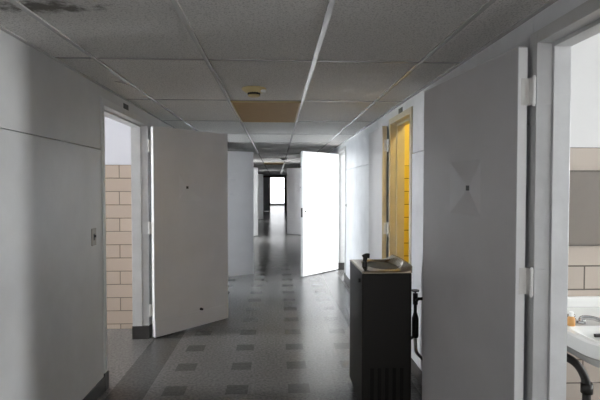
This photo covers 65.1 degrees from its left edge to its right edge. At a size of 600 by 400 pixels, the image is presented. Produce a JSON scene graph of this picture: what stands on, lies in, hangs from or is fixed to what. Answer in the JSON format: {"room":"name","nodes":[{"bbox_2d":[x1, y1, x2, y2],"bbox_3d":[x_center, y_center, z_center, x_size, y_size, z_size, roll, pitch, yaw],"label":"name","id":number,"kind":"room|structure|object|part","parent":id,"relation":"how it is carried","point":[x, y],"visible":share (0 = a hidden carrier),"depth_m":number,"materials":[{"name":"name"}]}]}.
{"room":"hospital interior","nodes":[
{"label":"hospital interior","id":0,"kind":"room"},
{"bbox_2d":[0,30,171,399],"bbox_3d":[-1.883,-0.254,11.920,0.134,2.750,32.000,0,2,-3],"label":"wall","id":1,"kind":"structure","parent":0,"point":[51,272],"depth_m":2.54,"materials":[{"name":"paint"}]},
{"bbox_2d":[91,228,95,245],"bbox_3d":[-1.377,0.248,3.155,0.018,0.116,0.072,0,2,-3],"label":"light switch","id":2,"kind":"object","parent":1,"relation":"attached to","point":[93,231],"visible":1,"depth_m":3.14,"materials":[{"name":"metal"}]},
{"bbox_2d":[83,324,151,399],"bbox_3d":[-1.813,1.068,11.935,0.012,0.105,31.950,0,2,-3],"label":"baseboard","id":3,"kind":"structure","parent":1,"relation":"attached to","point":[98,390],"depth_m":3.20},
{"bbox_2d":[98,97,150,390],"bbox_3d":[-1.492,0.302,3.917,0.158,2.080,1.216,0,2,-3],"label":"door frame","id":4,"kind":"structure","parent":1,"relation":"attached to","point":[140,199],"depth_m":4.45,"materials":[{"name":"paint"}]},
{"bbox_3d":[-1.474,-0.513,4.450,0.062,0.110,0.004,0,2,-3],"label":"hinge plate","id":5,"kind":"part","parent":4,"relation":"part of","materials":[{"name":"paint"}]},
{"bbox_3d":[-1.474,0.267,4.471,0.062,0.110,0.004,0,2,-3],"label":"hinge plate","id":6,"kind":"part","parent":4,"relation":"part of","materials":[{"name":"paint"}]},
{"bbox_3d":[-1.474,1.056,4.493,0.062,0.110,0.004,0,2,-3],"label":"hinge plate","id":7,"kind":"part","parent":4,"relation":"part of","materials":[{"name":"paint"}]},
{"bbox_2d":[123,103,128,110],"bbox_3d":[-1.424,-0.761,3.845,0.004,0.044,0.120,0,2,-3],"label":"number plate","id":8,"kind":"object","parent":1,"relation":"attached to","point":[125,106],"visible":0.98,"depth_m":3.84,"materials":[{"name":"black plastic"}]},
{"bbox_2d":[148,126,227,337],"bbox_3d":[-1.105,0.300,4.796,0.090,2.012,0.933,1,2,41],"label":"door","id":9,"kind":"structure","parent":1,"relation":"in","point":[188,226],"depth_m":4.74,"materials":[{"name":"paint"}]},
{"bbox_3d":[-1.092,-0.127,4.763,0.018,0.270,0.305,1,2,41],"label":"viewer plate","id":10,"kind":"part","parent":9,"relation":"part of","materials":[{"name":"paint"}]},
{"bbox_3d":[-1.087,1.218,4.816,0.007,0.140,0.893,1,2,41],"label":"kick plate","id":11,"kind":"part","parent":9,"relation":"part of","materials":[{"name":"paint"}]},
{"bbox_2d":[228,151,253,276],"bbox_3d":[-1.168,0.225,7.518,0.938,2.012,0.082,-1,2,-33],"label":"door","id":12,"kind":"structure","parent":1,"relation":"in","point":[240,164],"depth_m":7.63,"materials":[{"name":"paint"}]},
{"bbox_3d":[-1.159,-0.202,7.479,0.305,0.270,0.018,-1,2,-33],"label":"viewer plate","id":13,"kind":"part","parent":12,"relation":"part of","materials":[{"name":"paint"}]},
{"bbox_2d":[253,167,257,235],"bbox_3d":[-1.557,0.057,13.579,0.060,2.012,0.938,1,2,39],"label":"door","id":14,"kind":"structure","parent":1,"relation":"in","point":[255,170],"depth_m":13.85,"materials":[{"name":"white paint"}]},
{"bbox_2d":[258,174,262,218],"bbox_3d":[-1.935,-0.141,20.760,0.060,2.012,0.938,1,2,34],"label":"door","id":15,"kind":"structure","parent":1,"relation":"in","point":[260,176],"depth_m":20.96,"materials":[{"name":"white paint"}]},
{"bbox_2d":[105,117,132,328],"bbox_3d":[-3.918,-0.056,4.724,4.635,2.750,0.100,0,2,-3],"label":"wall","id":16,"kind":"structure","parent":0,"point":[117,134],"depth_m":4.79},
{"bbox_2d":[98,205,421,399],"bbox_3d":[-0.826,1.043,16.915,12.400,0.120,42.200,0,2,-3],"label":"floor","id":17,"kind":"structure","parent":0,"point":[285,335],"depth_m":4.28,"materials":[{"name":"tile"}]},
{"bbox_2d":[350,253,411,399],"bbox_3d":[0.526,0.855,3.198,0.329,1.015,0.513,0,2,-3],"label":"fountain","id":18,"kind":"object","parent":17,"relation":"on","point":[380,289],"visible":1,"depth_m":2.95,"materials":[{"name":"metal"}]},
{"bbox_2d":[350,254,411,272],"bbox_3d":[0.533,0.452,3.188,0.315,0.110,0.510,0,2,-3],"label":"basin","id":19,"kind":"object","parent":18,"relation":"in","point":[392,264],"depth_m":3.14,"materials":[{"name":"metal"}]},
{"bbox_2d":[263,175,286,210],"bbox_3d":[-1.372,-0.699,28.028,10.400,2.750,0.140,0,2,-3],"label":"wall","id":20,"kind":"structure","parent":0,"point":[263,175],"depth_m":27.97,"materials":[{"name":"paint"}]},
{"bbox_2d":[263,177,268,210],"bbox_3d":[-2.031,-0.339,28.008,0.400,2.010,0.045,0,2,-3],"label":"door","id":21,"kind":"structure","parent":20,"relation":"in","point":[265,179],"depth_m":27.99,"materials":[{"name":"paint"}]},
{"bbox_2d":[263,176,285,210],"bbox_3d":[-1.572,-0.384,28.027,1.500,2.120,0.180,0,2,-3],"label":"door frame","id":22,"kind":"structure","parent":20,"relation":"attached to","point":[263,176],"depth_m":27.95,"materials":[{"name":"brown wood"}]},
{"bbox_2d":[0,0,557,174],"bbox_3d":[-0.674,-1.040,11.957,2.295,0.042,32.000,0,2,-3],"label":"ceiling","id":23,"kind":"structure","parent":0,"point":[349,64],"depth_m":2.48,"materials":[{"name":"tile"}]},
{"bbox_2d":[241,86,265,97],"bbox_3d":[-0.332,-0.774,3.388,0.180,0.060,0.180,0,2,-3],"label":"smoke detector","id":24,"kind":"object","parent":23,"relation":"attached to","point":[252,91],"visible":1,"depth_m":3.34,"materials":[{"name":"beige plastic"}]},
{"bbox_2d":[231,101,300,122],"bbox_3d":[-0.309,-0.826,4.459,0.576,0.015,1.196,0,2,-3],"label":"recessed light","id":25,"kind":"object","parent":23,"relation":"in","point":[247,111],"visible":1,"depth_m":4.29,"materials":[{"name":"beige plastic"}]},
{"bbox_2d":[264,163,283,164],"bbox_3d":[-0.786,-1.095,14.204,0.576,0.015,1.196,0,2,-3],"label":"recessed light","id":26,"kind":"object","parent":23,"relation":"in","point":[264,163],"visible":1,"depth_m":13.98,"materials":[{"name":"beige plastic"}]},
{"bbox_2d":[404,124,408,262],"bbox_3d":[1.644,-0.063,4.997,1.428,2.750,0.100,0,2,-3],"label":"wall","id":27,"kind":"structure","parent":0,"point":[406,165],"depth_m":4.92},
{"bbox_2d":[329,0,587,399],"bbox_3d":[0.526,-0.258,12.038,0.116,2.750,32.000,0,2,-3],"label":"wall","id":28,"kind":"structure","parent":0,"point":[357,147],"depth_m":3.55,"materials":[{"name":"paint"}]},
{"bbox_2d":[287,168,300,234],"bbox_3d":[-0.021,0.040,14.203,0.938,2.012,0.081,1,2,39],"label":"door","id":29,"kind":"structure","parent":28,"relation":"in","point":[293,174],"depth_m":14.30,"materials":[{"name":"paint"}]},
{"bbox_3d":[-0.033,-0.386,14.165,0.305,0.270,0.018,1,2,39],"label":"viewer plate","id":30,"kind":"part","parent":29,"relation":"part of","materials":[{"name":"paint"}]},
{"bbox_2d":[301,151,338,276],"bbox_3d":[0.348,0.215,7.875,0.082,2.012,0.961,1,2,42],"label":"door","id":31,"kind":"structure","parent":28,"relation":"in","point":[319,171],"depth_m":7.81,"materials":[{"name":"white paint"}]},
{"bbox_3d":[0.272,-0.209,7.736,0.018,0.270,0.305,1,2,42],"label":"viewer plate","id":32,"kind":"part","parent":31,"relation":"part of","materials":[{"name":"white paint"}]},
{"bbox_2d":[337,146,345,279],"bbox_3d":[0.737,0.196,7.764,0.140,2.080,1.046,0,2,-3],"label":"door frame","id":33,"kind":"structure","parent":28,"relation":"attached to","point":[342,152],"depth_m":8.22,"materials":[{"name":"paint"}]},
{"bbox_2d":[368,126,388,258],"bbox_3d":[0.787,0.301,4.735,0.060,2.012,0.668,0,2,-3],"label":"door","id":34,"kind":"structure","parent":28,"relation":"in","point":[378,142],"depth_m":4.58,"materials":[{"name":"paint"}]},
{"bbox_2d":[345,274,421,385],"bbox_3d":[0.467,1.065,12.046,0.012,0.105,31.950,0,2,-3],"label":"baseboard","id":35,"kind":"structure","parent":28,"relation":"attached to","point":[416,371],"depth_m":3.57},
{"bbox_2d":[388,106,413,263],"bbox_3d":[0.918,0.298,4.069,0.140,2.080,0.746,0,2,-3],"label":"door frame","id":36,"kind":"structure","parent":28,"relation":"attached to","point":[397,124],"depth_m":4.36,"materials":[{"name":"beige paint"}]},
{"bbox_3d":[0.866,0.269,4.386,0.062,0.110,0.004,0,2,-3],"label":"hinge plate","id":37,"kind":"part","parent":36,"relation":"part of","materials":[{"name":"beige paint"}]},
{"bbox_3d":[0.866,-0.511,4.364,0.062,0.110,0.004,0,2,-3],"label":"hinge plate","id":38,"kind":"part","parent":36,"relation":"part of","materials":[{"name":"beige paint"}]},
{"bbox_2d":[411,289,422,359],"bbox_3d":[0.816,0.908,3.400,0.166,0.513,0.080,0,2,-3],"label":"supply pipe","id":39,"kind":"object","parent":28,"relation":"attached to","point":[415,320],"visible":0.88,"depth_m":3.40,"materials":[{"name":"metal"}]},
{"bbox_2d":[422,47,535,399],"bbox_3d":[0.840,0.366,2.385,0.082,2.012,0.953,0,2,-9],"label":"door","id":40,"kind":"structure","parent":28,"relation":"in","point":[476,279],"depth_m":2.24,"materials":[{"name":"paint"}]},
{"bbox_3d":[0.815,-0.060,2.355,0.018,0.270,0.305,0,2,-9],"label":"viewer plate","id":41,"kind":"part","parent":40,"relation":"part of","materials":[{"name":"paint"}]},
{"bbox_2d":[526,0,599,399],"bbox_3d":[1.045,0.370,1.465,0.140,2.080,1.028,0,2,-3],"label":"door frame","id":42,"kind":"structure","parent":28,"relation":"attached to","point":[551,49],"depth_m":1.91,"materials":[{"name":"paint"}]},
{"bbox_3d":[0.987,0.337,1.922,0.062,0.110,0.004,0,2,-3],"label":"hinge plate","id":43,"kind":"part","parent":42,"relation":"part of","materials":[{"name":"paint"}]},
{"bbox_3d":[0.987,-0.443,1.900,0.062,0.110,0.004,0,2,-3],"label":"hinge plate","id":44,"kind":"part","parent":42,"relation":"part of","materials":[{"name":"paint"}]},
{"bbox_2d":[566,33,599,399],"bbox_3d":[3.452,-0.003,2.823,4.828,2.750,0.100,0,2,-3],"label":"wall","id":45,"kind":"structure","parent":0,"point":[583,261],"depth_m":2.67,"materials":[{"name":"white paint"}]},
{"bbox_2d":[567,296,599,399],"bbox_3d":[1.537,0.881,2.349,0.542,0.645,0.712,0,2,-3],"label":"basin","id":46,"kind":"object","parent":45,"relation":"attached to","point":[583,339],"visible":0.61,"depth_m":2.35,"materials":[{"name":"white ceramic"}]},
{"bbox_2d":[567,311,574,325],"bbox_3d":[1.339,0.585,2.320,0.036,0.069,0.036,0,2,-3],"label":"soap bottle","id":47,"kind":"object","parent":46,"relation":"on","point":[570,319],"visible":1,"depth_m":2.31,"materials":[{"name":"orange plastic"}]},
{"bbox_3d":[1.537,0.706,2.342,0.542,0.170,0.708,0,2,-3],"label":"bowl","id":48,"kind":"part","parent":46,"relation":"part of","materials":[{"name":"white ceramic"}]},
{"bbox_2d":[575,315,599,324],"bbox_3d":[1.445,0.600,2.334,0.139,0.045,0.048,1,2,41],"label":"faucet","id":49,"kind":"object","parent":46,"relation":"on","point":[594,320],"depth_m":2.35,"materials":[{"name":"silver metal"}]},
{"bbox_2d":[567,296,599,307],"bbox_3d":[1.521,0.581,2.676,0.542,0.064,0.033,0,2,-3],"label":"backsplash","id":50,"kind":"structure","parent":45,"relation":"attached to","point":[573,301],"depth_m":2.66,"materials":[{"name":"white ceramic"}]},
{"bbox_2d":[568,171,599,245],"bbox_3d":[1.641,0.046,2.675,0.560,0.426,0.019,0,2,-3],"label":"wall mirror","id":51,"kind":"object","parent":45,"relation":"attached to","point":[584,186],"visible":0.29,"depth_m":2.67,"materials":[{"name":"mirror"}]},
{"bbox_3d":[1.641,0.046,2.675,0.560,0.426,0.019,0,2,-3],"label":"mirror frame","id":52,"kind":"part","parent":51,"relation":"part of","materials":[{"name":"metal"}]},
{"bbox_3d":[-1.835,-0.961,37.493,7.200,2.750,0.100,0,2,-3],"label":"wall","id":53,"kind":"structure","parent":0,"visible":0},
{"bbox_2d":[270,177,283,203],"bbox_3d":[-1.832,-0.909,37.419,5.320,2.470,0.050,0,2,-3],"label":"window","id":54,"kind":"structure","parent":53,"relation":"in","point":[276,183],"depth_m":37.43,"materials":[{"name":"white glass"}]}
]}

